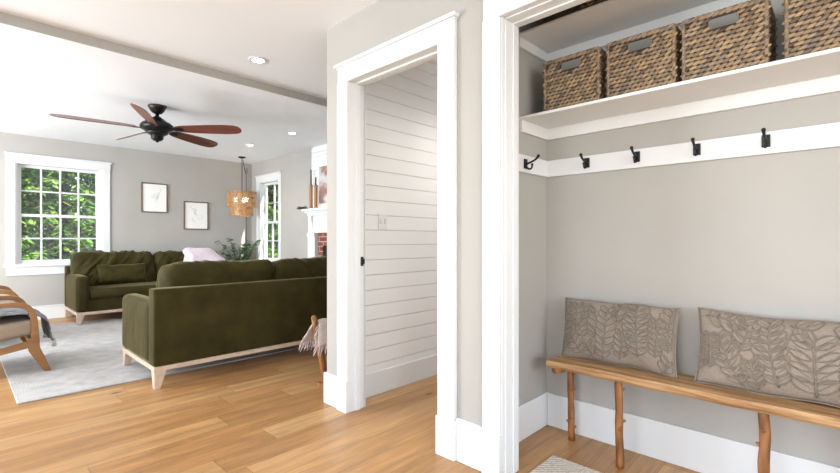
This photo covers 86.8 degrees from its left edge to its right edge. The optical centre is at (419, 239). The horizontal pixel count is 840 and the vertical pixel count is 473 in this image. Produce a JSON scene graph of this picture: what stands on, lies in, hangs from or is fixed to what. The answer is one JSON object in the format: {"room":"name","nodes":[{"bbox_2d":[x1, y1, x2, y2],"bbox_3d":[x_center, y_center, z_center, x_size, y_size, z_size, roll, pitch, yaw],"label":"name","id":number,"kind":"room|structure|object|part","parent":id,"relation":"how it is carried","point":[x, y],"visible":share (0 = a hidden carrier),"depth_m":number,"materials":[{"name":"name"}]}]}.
{"room":"entryway","nodes":[
{"label":"entryway","id":0,"kind":"room"},
{"bbox_2d":[0,132,251,305],"bbox_3d":[-5.662,-0.169,6.393,0.200,2.637,6.620,0,0,44],"label":"wall","id":1,"kind":"structure","parent":0,"point":[188,178],"depth_m":7.41,"materials":[{"name":"paint"}]},
{"bbox_2d":[4,151,111,275],"bbox_3d":[-5.380,-0.360,6.652,0.250,1.720,1.255,0,0,44],"label":"window","id":2,"kind":"structure","parent":1,"relation":"in","point":[15,266],"depth_m":6.49,"materials":[{"name":"white wood"}]},
{"bbox_3d":[-5.314,0.364,6.590,0.070,0.028,1.255,0,0,44],"label":"sill","id":3,"kind":"part","parent":2,"relation":"part of","materials":[{"name":"white"}]},
{"bbox_3d":[-5.407,-0.708,6.678,0.035,0.745,0.975,0,0,44],"label":"sash","id":4,"kind":"part","parent":2,"relation":"part of","materials":[{"name":"white wood"}]},
{"bbox_3d":[-5.381,-0.022,6.654,0.035,0.705,0.975,0,0,44],"label":"sash","id":5,"kind":"part","parent":2,"relation":"part of","materials":[{"name":"white wood"}]},
{"bbox_2d":[29,304,112,319],"bbox_3d":[-5.581,1.050,6.315,0.024,0.200,6.620,0,0,44],"label":"baseboard","id":6,"kind":"structure","parent":1,"relation":"attached to","point":[57,310],"depth_m":6.51,"materials":[{"name":"white"}]},
{"bbox_2d":[141,182,167,212],"bbox_3d":[-4.466,-0.708,7.481,0.024,0.495,0.394,0,0,44],"label":"picture frame","id":7,"kind":"object","parent":1,"relation":"attached to","point":[154,196],"visible":1,"depth_m":7.48,"materials":[{"name":"white paper"}]},
{"bbox_2d":[184,201,207,229],"bbox_3d":[-4.007,-0.435,7.961,0.024,0.500,0.415,0,0,44],"label":"picture frame","id":8,"kind":"object","parent":1,"relation":"attached to","point":[195,213],"visible":1,"depth_m":7.95,"materials":[{"name":"brown wood"}]},
{"bbox_2d":[0,0,436,163],"bbox_3d":[-1.628,-1.562,2.538,11.360,0.150,6.920,0,0,44],"label":"ceiling","id":9,"kind":"structure","parent":0,"point":[37,82],"depth_m":3.95,"materials":[{"name":"white paint"}]},
{"bbox_2d":[49,103,241,146],"bbox_3d":[-2.974,-1.283,4.923,1.738,0.408,1.730,0,0,44],"label":"ceiling fan","id":10,"kind":"object","parent":9,"relation":"hanging from","point":[157,127],"visible":1,"depth_m":4.90,"materials":[{"name":"brown wood"}]},
{"bbox_3d":[-3.354,-1.232,4.584,0.720,0.008,0.160,0,23,-38],"label":"blade","id":11,"kind":"part","parent":10,"relation":"part of","materials":[{"name":"brown wood"}]},
{"bbox_3d":[-3.381,-1.232,5.242,0.720,0.008,0.160,0,23,34],"label":"blade","id":12,"kind":"part","parent":10,"relation":"part of","materials":[{"name":"brown wood"}]},
{"bbox_3d":[-2.721,-1.232,4.406,0.160,0.008,0.720,24,-8,-19],"label":"blade","id":13,"kind":"part","parent":10,"relation":"part of","materials":[{"name":"brown wood"}]},
{"bbox_3d":[-2.763,-1.232,5.470,0.160,0.008,0.720,-24,-6,14],"label":"blade","id":14,"kind":"part","parent":10,"relation":"part of","materials":[{"name":"brown wood"}]},
{"bbox_3d":[-2.355,-1.232,4.953,0.720,0.008,0.160,0,-23,-2],"label":"blade","id":15,"kind":"part","parent":10,"relation":"part of","materials":[{"name":"brown wood"}]},
{"bbox_2d":[0,12,326,114],"bbox_3d":[-2.474,-1.450,3.346,0.244,0.075,6.620,0,0,44],"label":"ceiling beam","id":16,"kind":"structure","parent":9,"relation":"attached to","point":[11,26],"depth_m":3.54,"materials":[{"name":"paint"}]},
{"bbox_2d":[227,156,256,215],"bbox_3d":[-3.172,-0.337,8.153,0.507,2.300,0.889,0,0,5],"label":"pendant lamp","id":17,"kind":"object","parent":9,"relation":"hanging from","point":[248,199],"visible":1,"depth_m":7.79,"materials":[{"name":"brown wicker"}]},
{"bbox_2d":[248,56,267,63],"bbox_3d":[-1.339,-1.484,3.672,0.156,0.005,0.156,0,0,44],"label":"recessed light","id":18,"kind":"object","parent":9,"relation":"in","point":[254,59],"visible":1,"depth_m":3.67,"materials":[{"name":"white"}]},
{"bbox_2d":[252,149,311,258],"bbox_3d":[-0.771,-0.169,6.401,7.260,2.637,0.150,0,0,44],"label":"wall","id":19,"kind":"structure","parent":0,"point":[295,168],"depth_m":7.66,"materials":[{"name":"paint"}]},
{"bbox_2d":[255,171,281,261],"bbox_3d":[-2.762,-0.335,8.269,0.980,1.770,0.200,0,0,44],"label":"window","id":20,"kind":"structure","parent":19,"relation":"in","point":[262,181],"depth_m":8.47,"materials":[{"name":"white wood"}]},
{"bbox_3d":[-2.743,0.015,8.289,0.700,0.730,0.035,0,0,44],"label":"sash","id":21,"kind":"part","parent":20,"relation":"part of","materials":[{"name":"white wood"}]},
{"bbox_3d":[-2.719,-0.695,8.314,0.700,0.770,0.035,0,0,44],"label":"sash","id":22,"kind":"part","parent":20,"relation":"part of","materials":[{"name":"white wood"}]},
{"bbox_2d":[312,144,326,207],"bbox_3d":[-1.091,-0.169,6.559,1.740,2.637,0.063,0,0,44],"label":"wall","id":23,"kind":"structure","parent":0,"point":[319,153],"depth_m":7.00,"materials":[{"name":"white"}]},
{"bbox_2d":[319,166,326,203],"bbox_3d":[-1.261,-0.855,6.656,0.860,0.570,0.027,0,0,44],"label":"painting","id":24,"kind":"object","parent":23,"relation":"attached to","point":[322,170],"visible":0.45,"depth_m":6.85,"materials":[{"name":"paint"}]},
{"bbox_2d":[0,312,699,472],"bbox_3d":[-1.628,1.210,2.538,11.360,0.120,6.920,0,0,44],"label":"floor","id":25,"kind":"structure","parent":0,"point":[267,413],"depth_m":2.65,"materials":[{"name":"brown wood"}]},
{"bbox_2d":[64,250,217,324],"bbox_3d":[-4.172,0.650,7.036,0.965,0.999,2.184,0,0,44],"label":"sofa","id":26,"kind":"object","parent":25,"relation":"on","point":[83,295],"visible":0.48,"depth_m":6.43,"materials":[{"name":"green fabric"}]},
{"bbox_3d":[-4.470,0.679,7.322,0.140,0.598,2.170,0,0,44],"label":"panel","id":27,"kind":"part","parent":26,"relation":"part of","materials":[{"name":"green fabric"}]},
{"bbox_3d":[-5.200,1.082,6.587,0.085,0.136,0.085,0,0,44],"label":"leg","id":28,"kind":"part","parent":26,"relation":"part of","materials":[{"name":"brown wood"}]},
{"bbox_3d":[-4.828,0.736,6.263,0.825,0.501,0.160,0,0,44],"label":"arm","id":29,"kind":"part","parent":26,"relation":"part of","materials":[{"name":"green fabric"}]},
{"bbox_3d":[-4.589,1.076,6.003,0.085,0.124,0.085,0,0,44],"label":"leg","id":30,"kind":"part","parent":26,"relation":"part of","materials":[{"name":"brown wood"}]},
{"bbox_3d":[-4.178,0.997,7.042,0.940,0.037,2.162,0,0,44],"label":"rail","id":31,"kind":"part","parent":26,"relation":"part of","materials":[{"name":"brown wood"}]},
{"bbox_3d":[-4.152,0.894,7.018,0.820,0.168,2.130,0,0,44],"label":"seat","id":32,"kind":"part","parent":26,"relation":"part of","materials":[{"name":"green fabric"}]},
{"bbox_2d":[70,250,155,285],"bbox_3d":[-4.673,0.438,6.803,0.418,0.574,1.065,0,0,44],"label":"cushion","id":33,"kind":"object","parent":26,"relation":"on","point":[85,263],"depth_m":6.63,"materials":[{"name":"green fabric"}]},
{"bbox_2d":[97,263,146,283],"bbox_3d":[-4.387,0.486,6.556,0.153,0.266,0.627,0,0,40],"label":"lumbar pillow","id":34,"kind":"object","parent":26,"relation":"on","point":[122,272],"visible":1,"depth_m":6.50,"materials":[{"name":"green fabric"}]},
{"bbox_2d":[89,281,156,298],"bbox_3d":[-4.127,0.745,6.994,0.842,0.184,1.883,0,0,44],"label":"seat cushion","id":35,"kind":"object","parent":26,"relation":"on","point":[112,290],"depth_m":6.36,"materials":[{"name":"green fabric"}]},
{"bbox_2d":[152,250,217,280],"bbox_3d":[-3.968,0.445,7.548,0.409,0.574,1.063,0,0,44],"label":"cushion","id":36,"kind":"object","parent":26,"relation":"on","point":[159,258],"depth_m":7.17,"materials":[{"name":"green fabric"}]},
{"bbox_2d":[182,248,224,261],"bbox_3d":[-3.739,0.456,7.652,0.618,0.655,0.705,0,0,44],"label":"throw blanket","id":37,"kind":"object","parent":26,"relation":"on","point":[190,254],"visible":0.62,"depth_m":7.47,"materials":[{"name":"white fabric"}]},
{"bbox_2d":[0,317,314,404],"bbox_3d":[-2.899,1.144,5.571,3.550,0.012,3.450,0,0,44],"label":"area rug","id":38,"kind":"object","parent":25,"relation":"on","point":[87,356],"visible":0.32,"depth_m":4.09,"materials":[{"name":"white carpet"}]},
{"bbox_2d":[0,285,18,302],"bbox_3d":[-4.894,0.655,4.699,0.742,0.990,1.132,0,0,44],"label":"armchair","id":39,"kind":"object","parent":38,"relation":"on","point":[6,290],"visible":0.24,"depth_m":4.91,"materials":[{"name":"brown wood"}]},
{"bbox_2d":[0,300,13,302],"bbox_3d":[-4.840,0.800,4.756,0.624,0.224,0.766,0,0,44],"label":"seat cushion","id":40,"kind":"object","parent":39,"relation":"on","point":[1,301],"depth_m":4.99,"materials":[{"name":"fabric"}]},
{"bbox_2d":[0,295,50,370],"bbox_3d":[-3.882,0.655,3.732,0.742,0.990,1.132,0,0,44],"label":"armchair","id":41,"kind":"object","parent":38,"relation":"on","point":[25,327],"visible":0.93,"depth_m":3.80,"materials":[{"name":"brown wood"}]},
{"bbox_3d":[-3.578,0.957,3.551,0.040,0.184,0.760,0,0,44],"label":"rail","id":42,"kind":"part","parent":41,"relation":"part of","materials":[{"name":"brown wood"}]},
{"bbox_3d":[-4.088,0.708,4.016,0.052,0.367,0.856,0,0,44],"label":"arm","id":43,"kind":"part","parent":41,"relation":"part of","materials":[{"name":"brown wood"}]},
{"bbox_2d":[0,315,30,341],"bbox_3d":[-3.828,0.800,3.789,0.624,0.224,0.766,0,0,44],"label":"seat cushion","id":44,"kind":"object","parent":41,"relation":"on","point":[11,326],"depth_m":3.79,"materials":[{"name":"fabric"}]},
{"bbox_3d":[-3.589,0.708,3.539,0.052,0.367,0.856,0,0,44],"label":"arm","id":45,"kind":"part","parent":41,"relation":"part of","materials":[{"name":"brown wood"}]},
{"bbox_2d":[0,308,56,345],"bbox_3d":[-3.755,0.786,3.891,0.618,0.330,0.827,0,0,44],"label":"throw blanket","id":46,"kind":"object","parent":41,"relation":"on","point":[46,328],"visible":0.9,"depth_m":3.97,"materials":[{"name":"grey fabric"}]},
{"bbox_3d":[-3.297,0.989,3.845,0.048,0.298,0.161,0,0,44],"label":"leg","id":47,"kind":"part","parent":41,"relation":"part of","materials":[{"name":"brown wood"}]},
{"bbox_2d":[122,256,326,389],"bbox_3d":[-1.635,0.660,4.516,0.965,0.979,2.184,0,0,44],"label":"sofa","id":48,"kind":"object","parent":38,"relation":"on","point":[197,312],"visible":0.84,"depth_m":3.83,"materials":[{"name":"green fabric"}]},
{"bbox_3d":[-2.650,1.076,4.053,0.085,0.124,0.085,0,0,44],"label":"leg","id":49,"kind":"part","parent":48,"relation":"part of","materials":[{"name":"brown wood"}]},
{"bbox_3d":[-2.378,0.737,3.826,0.825,0.501,0.160,0,0,44],"label":"arm","id":50,"kind":"part","parent":48,"relation":"part of","materials":[{"name":"green fabric"}]},
{"bbox_3d":[-2.038,1.082,3.468,0.085,0.136,0.085,0,0,44],"label":"leg","id":51,"kind":"part","parent":48,"relation":"part of","materials":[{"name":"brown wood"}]},
{"bbox_2d":[156,259,273,287],"bbox_3d":[-1.822,0.453,4.032,0.374,0.553,0.998,0,0,44],"label":"cushion","id":52,"kind":"object","parent":48,"relation":"on","point":[205,272],"depth_m":3.84,"materials":[{"name":"green fabric"}]},
{"bbox_3d":[-1.629,0.997,4.510,0.940,0.037,2.162,0,0,44],"label":"rail","id":53,"kind":"part","parent":48,"relation":"part of","materials":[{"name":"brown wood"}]},
{"bbox_3d":[-1.337,0.679,4.231,0.140,0.598,2.170,0,0,44],"label":"panel","id":54,"kind":"part","parent":48,"relation":"part of","materials":[{"name":"green fabric"}]},
{"bbox_2d":[272,256,326,279],"bbox_3d":[-1.132,0.451,4.746,0.375,0.559,1.059,0,0,44],"label":"cushion","id":55,"kind":"object","parent":48,"relation":"on","point":[287,268],"depth_m":4.44,"materials":[{"name":"green fabric"}]},
{"bbox_2d":[214,239,260,260],"bbox_3d":[-3.287,0.553,8.129,0.768,1.192,0.656,0,0,-11],"label":"potted plant","id":56,"kind":"object","parent":25,"relation":"on","point":[244,249],"visible":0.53,"depth_m":8.09,"materials":[{"name":"green plant"}]},
{"bbox_2d":[301,207,326,257],"bbox_3d":[-1.130,0.330,6.489,1.880,1.640,0.220,0,0,44],"label":"fireplace","id":57,"kind":"object","parent":25,"relation":"on","point":[317,217],"visible":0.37,"depth_m":6.92,"materials":[{"name":"white"}]},
{"bbox_2d":[309,170,312,207],"bbox_3d":[-1.723,-0.802,7.027,0.072,0.625,0.072,0,0,44],"label":"candlestick","id":58,"kind":"object","parent":57,"relation":"on","point":[310,185],"visible":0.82,"depth_m":7.01,"materials":[{"name":"brown wood"}]},
{"bbox_2d":[310,170,311,184],"bbox_3d":[-1.723,-0.990,7.027,0.026,0.250,0.026,0,0,44],"label":"candle","id":59,"kind":"object","parent":58,"relation":"on","point":[310,170],"depth_m":7.02,"materials":[{"name":"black wax"}]},
{"bbox_2d":[301,207,326,212],"bbox_3d":[-1.130,-0.458,6.489,1.880,0.065,0.220,0,0,44],"label":"mantel shelf","id":60,"kind":"object","parent":57,"relation":"attached to","point":[322,209],"depth_m":6.82,"materials":[{"name":"white wood"}]},
{"bbox_2d":[314,177,317,207],"bbox_3d":[-1.625,-0.738,6.934,0.072,0.495,0.072,0,0,44],"label":"candlestick","id":61,"kind":"object","parent":57,"relation":"on","point":[315,185],"visible":0.86,"depth_m":6.91,"materials":[{"name":"brown wood"}]},
{"bbox_2d":[311,315,326,388],"bbox_3d":[-0.542,0.862,3.630,0.240,0.589,0.794,0,0,44],"label":"rack","id":62,"kind":"object","parent":25,"relation":"on","point":[323,368],"visible":0.34,"depth_m":3.39,"materials":[{"name":"brown wood"}]},
{"bbox_2d":[298,318,326,355],"bbox_3d":[-0.609,0.733,3.562,0.246,0.261,0.714,0,0,44],"label":"throw blanket","id":63,"kind":"object","parent":62,"relation":"hanging from","point":[309,336],"visible":0.34,"depth_m":3.35,"materials":[{"name":"beige fabric"}]},
{"bbox_2d":[529,455,600,472],"bbox_3d":[0.858,1.144,1.815,0.968,0.012,0.570,0,0,44],"label":"doormat","id":64,"kind":"object","parent":25,"relation":"on","point":[554,464],"visible":1,"depth_m":2.22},
{"bbox_2d":[546,355,839,472],"bbox_3d":[1.534,0.912,1.862,2.055,0.481,0.254,0,0,44],"label":"bench","id":65,"kind":"object","parent":25,"relation":"on","point":[824,415],"visible":0.91,"depth_m":2.02,"materials":[{"name":"brown wood"}]},
{"bbox_3d":[0.873,0.930,2.563,0.052,0.442,0.056,0,0,-24],"label":"leg","id":66,"kind":"part","parent":65,"relation":"part of","materials":[{"name":"brown wood"}]},
{"bbox_3d":[1.015,0.930,2.266,0.062,0.443,0.069,0,0,44],"label":"leg","id":67,"kind":"part","parent":65,"relation":"part of","materials":[{"name":"brown wood"}]},
{"bbox_2d":[561,297,679,377],"bbox_3d":[1.054,0.510,2.396,0.605,0.347,0.157,0,0,43],"label":"throw pillow","id":68,"kind":"object","parent":65,"relation":"on","point":[639,336],"visible":1,"depth_m":2.32,"materials":[{"name":"beige fabric"}]},
{"bbox_3d":[1.534,0.694,1.862,2.055,0.043,0.254,0,0,44],"label":"seat","id":69,"kind":"part","parent":65,"relation":"part of","materials":[{"name":"brown wood"}]},
{"bbox_3d":[1.440,0.931,1.853,0.068,0.444,0.064,0,0,-24],"label":"leg","id":70,"kind":"part","parent":65,"relation":"part of","materials":[{"name":"brown wood"}]},
{"bbox_2d":[694,307,839,407],"bbox_3d":[1.574,0.502,1.886,0.167,0.354,0.705,0,0,-44],"label":"throw pillow","id":71,"kind":"object","parent":65,"relation":"on","point":[795,359],"visible":1,"depth_m":1.89,"materials":[{"name":"beige fabric"}]},
{"bbox_2d":[366,63,436,373],"bbox_3d":[0.186,-0.169,3.944,0.120,2.637,2.080,0,0,44],"label":"wall","id":72,"kind":"structure","parent":0,"point":[401,108],"depth_m":3.52,"materials":[{"name":"paint"}]},
{"bbox_2d":[378,214,386,228],"bbox_3d":[-0.280,-0.140,3.362,0.009,0.116,0.090,0,0,44],"label":"light switch","id":73,"kind":"object","parent":72,"relation":"attached to","point":[382,218],"visible":1,"depth_m":3.36,"materials":[{"name":"white plastic"}]},
{"bbox_2d":[366,354,436,397],"bbox_3d":[0.242,1.064,3.904,0.016,0.172,2.060,0,0,44],"label":"baseboard","id":74,"kind":"structure","parent":72,"relation":"attached to","point":[377,382],"depth_m":3.48,"materials":[{"name":"white wood"}]},
{"bbox_2d":[327,0,482,425],"bbox_3d":[1.281,-0.169,1.377,5.250,2.637,0.120,0,0,44],"label":"wall","id":75,"kind":"structure","parent":0,"point":[383,21],"depth_m":2.32,"materials":[{"name":"paint"}]},
{"bbox_2d":[334,11,458,460],"bbox_3d":[-0.142,-0.017,2.720,1.060,2.334,0.184,0,0,44],"label":"door frame","id":76,"kind":"structure","parent":75,"relation":"in","point":[437,38],"depth_m":2.82,"materials":[{"name":"white wood"}]},
{"bbox_3d":[-0.517,-0.057,2.991,0.101,1.997,0.030,0,0,44],"label":"casing","id":77,"kind":"part","parent":76,"relation":"part of","materials":[{"name":"white wood"}]},
{"bbox_3d":[-0.395,0.146,3.038,0.010,0.063,0.037,0,0,44],"label":"strike plate","id":78,"kind":"part","parent":76,"relation":"part of","materials":[{"name":"black metal"}]},
{"bbox_3d":[-0.413,0.000,3.092,0.090,2.300,0.020,0,0,44],"label":"casing","id":79,"kind":"part","parent":76,"relation":"part of","materials":[{"name":"white wood"}]},
{"bbox_3d":[0.141,-0.057,2.362,0.121,1.997,0.030,0,0,44],"label":"casing","id":80,"kind":"part","parent":76,"relation":"part of","materials":[{"name":"white wood"}]},
{"bbox_2d":[324,372,482,471],"bbox_3d":[-0.068,1.039,2.792,1.380,0.222,0.338,0,0,44],"label":"baseboard","id":81,"kind":"structure","parent":75,"relation":"attached to","point":[468,434],"depth_m":2.27,"materials":[{"name":"white wood"}]},
{"bbox_2d":[480,0,589,472],"bbox_3d":[1.256,-0.029,1.378,2.527,2.358,0.176,0,0,44],"label":"trim","id":82,"kind":"structure","parent":75,"relation":"attached to","point":[502,19],"depth_m":2.16,"materials":[{"name":"white wood"}]},
{"bbox_3d":[0.350,-0.065,2.162,0.095,2.014,0.030,0,0,44],"label":"casing","id":83,"kind":"part","parent":82,"relation":"part of","materials":[{"name":"white wood"}]},
{"bbox_2d":[518,17,545,404],"bbox_3d":[0.576,-0.169,2.629,0.100,2.637,0.717,0,0,44],"label":"wall","id":84,"kind":"structure","parent":0,"point":[532,188],"depth_m":2.66,"materials":[{"name":"paint"}]},
{"bbox_2d":[519,392,547,441],"bbox_3d":[0.583,1.048,2.553,0.014,0.203,0.617,0,0,44],"label":"baseboard","id":85,"kind":"structure","parent":84,"relation":"attached to","point":[533,414],"depth_m":2.64,"materials":[{"name":"white wood"}]},
{"bbox_2d":[546,0,839,466],"bbox_3d":[1.819,-0.169,1.867,2.750,2.637,0.100,0,0,44],"label":"wall","id":86,"kind":"structure","parent":0,"point":[758,235],"depth_m":2.20,"materials":[{"name":"paint"}]},
{"bbox_2d":[519,0,749,62],"bbox_3d":[1.661,-1.135,1.702,2.750,0.071,0.357,0,0,44],"label":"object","id":87,"kind":"object","parent":86,"relation":"attached to","point":[608,21],"visible":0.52,"depth_m":2.36,"materials":[{"name":"white"}]},
{"bbox_2d":[579,0,606,9],"bbox_3d":[1.044,-1.323,2.322,0.334,0.300,0.267,0,0,44],"label":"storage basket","id":88,"kind":"object","parent":87,"relation":"on","point":[590,3],"visible":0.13,"depth_m":2.31,"materials":[{"name":"brown wicker"}]},
{"bbox_2d":[519,47,839,140],"bbox_3d":[1.670,-0.662,1.711,2.750,0.084,0.332,0,0,44],"label":"closet shelf","id":89,"kind":"object","parent":86,"relation":"attached to","point":[816,73],"visible":0.9,"depth_m":2.09,"materials":[{"name":"white wood"}]},
{"bbox_2d":[542,46,606,110],"bbox_3d":[0.896,-0.855,2.491,0.334,0.300,0.267,0,0,44],"label":"storage basket","id":90,"kind":"object","parent":89,"relation":"on","point":[586,82],"visible":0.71,"depth_m":2.38,"materials":[{"name":"wicker"}]},
{"bbox_2d":[605,23,681,97],"bbox_3d":[1.150,-0.855,2.248,0.334,0.300,0.267,0,0,44],"label":"storage basket","id":91,"kind":"object","parent":89,"relation":"on","point":[658,64],"visible":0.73,"depth_m":2.14,"materials":[{"name":"brown wicker"}]},
{"bbox_2d":[680,0,777,80],"bbox_3d":[1.396,-0.855,2.014,0.334,0.300,0.267,0,0,44],"label":"storage basket","id":92,"kind":"object","parent":89,"relation":"on","point":[749,41],"visible":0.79,"depth_m":1.92,"materials":[{"name":"brown wicker"}]},
{"bbox_2d":[781,0,839,58],"bbox_3d":[1.659,-0.855,1.762,0.334,0.300,0.267,0,0,44],"label":"storage basket","id":93,"kind":"object","parent":89,"relation":"on","point":[810,26],"visible":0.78,"depth_m":1.73,"materials":[{"name":"brown wicker"}]},
{"bbox_2d":[519,122,839,177],"bbox_3d":[1.571,-0.440,1.608,2.750,0.100,0.617,0,0,44],"label":"hook rail","id":94,"kind":"object","parent":86,"relation":"attached to","point":[822,136],"visible":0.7,"depth_m":2.19,"materials":[{"name":"white wood"}]},
{"bbox_2d":[524,154,539,169],"bbox_3d":[0.639,-0.442,2.529,0.095,0.083,0.032,0,0,44],"label":"coat hook","id":95,"kind":"object","parent":94,"relation":"attached to","point":[526,162],"visible":1,"depth_m":2.54,"materials":[{"name":"black metal"}]},
{"bbox_3d":[0.608,-0.438,2.559,0.008,0.056,0.032,0,0,44],"label":"plate","id":96,"kind":"part","parent":95,"relation":"part of","materials":[{"name":"black metal"}]},
{"bbox_2d":[579,153,589,168],"bbox_3d":[0.939,-0.452,2.550,0.032,0.083,0.095,0,0,44],"label":"coat hook","id":97,"kind":"object","parent":94,"relation":"attached to","point":[586,161],"visible":1,"depth_m":2.57,"materials":[{"name":"black metal"}]},
{"bbox_3d":[0.968,-0.448,2.581,0.032,0.056,0.008,0,0,44],"label":"plate","id":98,"kind":"part","parent":97,"relation":"part of","materials":[{"name":"black metal"}]},
{"bbox_2d":[630,146,639,162],"bbox_3d":[1.137,-0.452,2.360,0.032,0.083,0.095,0,0,44],"label":"coat hook","id":99,"kind":"object","parent":94,"relation":"attached to","point":[636,158],"visible":1,"depth_m":2.38,"materials":[{"name":"black metal"}]},
{"bbox_3d":[1.167,-0.448,2.392,0.032,0.056,0.008,0,0,44],"label":"plate","id":100,"kind":"part","parent":99,"relation":"part of","materials":[{"name":"black metal"}]},
{"bbox_2d":[691,138,700,155],"bbox_3d":[1.339,-0.452,2.167,0.032,0.083,0.095,0,0,44],"label":"coat hook","id":101,"kind":"object","parent":94,"relation":"attached to","point":[696,147],"visible":1,"depth_m":2.19,"materials":[{"name":"black metal"}]},
{"bbox_3d":[1.369,-0.448,2.198,0.032,0.056,0.008,0,0,44],"label":"plate","id":102,"kind":"part","parent":101,"relation":"part of","materials":[{"name":"black metal"}]},
{"bbox_2d":[761,128,769,147],"bbox_3d":[1.535,-0.452,1.980,0.032,0.083,0.095,0,0,44],"label":"coat hook","id":103,"kind":"object","parent":94,"relation":"attached to","point":[765,139],"visible":1,"depth_m":1.99,"materials":[{"name":"black metal"}]},
{"bbox_2d":[548,393,839,472],"bbox_3d":[1.785,1.050,1.821,2.736,0.200,0.014,0,0,44],"label":"baseboard","id":104,"kind":"structure","parent":86,"relation":"attached to","point":[698,451],"depth_m":2.28,"materials":[{"name":"white wood"}]},
{"label":"outside","id":105,"kind":"structure","parent":0,"visible":0},
{"bbox_3d":[-19.638,1.700,29.140,51.340,0.100,65.000,0,0,44],"label":"ground","id":106,"kind":"structure","parent":105,"visible":0},
{"bbox_2d":[21,172,86,258],"bbox_3d":[-12.874,-2.003,15.162,3.526,7.695,3.531,0,0,-35],"label":"conifer tree","id":107,"kind":"object","parent":106,"relation":"on","point":[44,228],"visible":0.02,"depth_m":14.90,"materials":[{"name":"plant"}]},
{"bbox_2d":[21,168,95,259],"bbox_3d":[-7.777,-2.003,9.749,3.526,7.695,3.531,0,0,-12],"label":"window glass","id":108,"kind":"object","parent":106,"relation":"on","point":[31,204],"visible":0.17,"depth_m":9.26,"materials":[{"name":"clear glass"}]},
{"bbox_2d":[73,234,95,252],"bbox_3d":[-5.894,0.775,8.047,1.426,1.751,1.419,0,0,44],"label":"bush","id":109,"kind":"object","parent":106,"relation":"on","point":[94,242],"visible":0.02,"depth_m":7.96,"materials":[{"name":"green plant"}]},
{"bbox_3d":[-5.876,0.775,8.036,0.259,1.750,0.259,0,0,21],"label":"stem","id":110,"kind":"part","parent":109,"relation":"part of","materials":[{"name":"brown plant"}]},
{"bbox_2d":[267,184,277,257],"bbox_3d":[-4.886,-2.003,15.001,3.531,7.695,3.526,0,0,44],"label":"conifer tree","id":111,"kind":"object","parent":106,"relation":"on","point":[270,187],"visible":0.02,"depth_m":14.42,"materials":[{"name":"green plant"}]}
]}

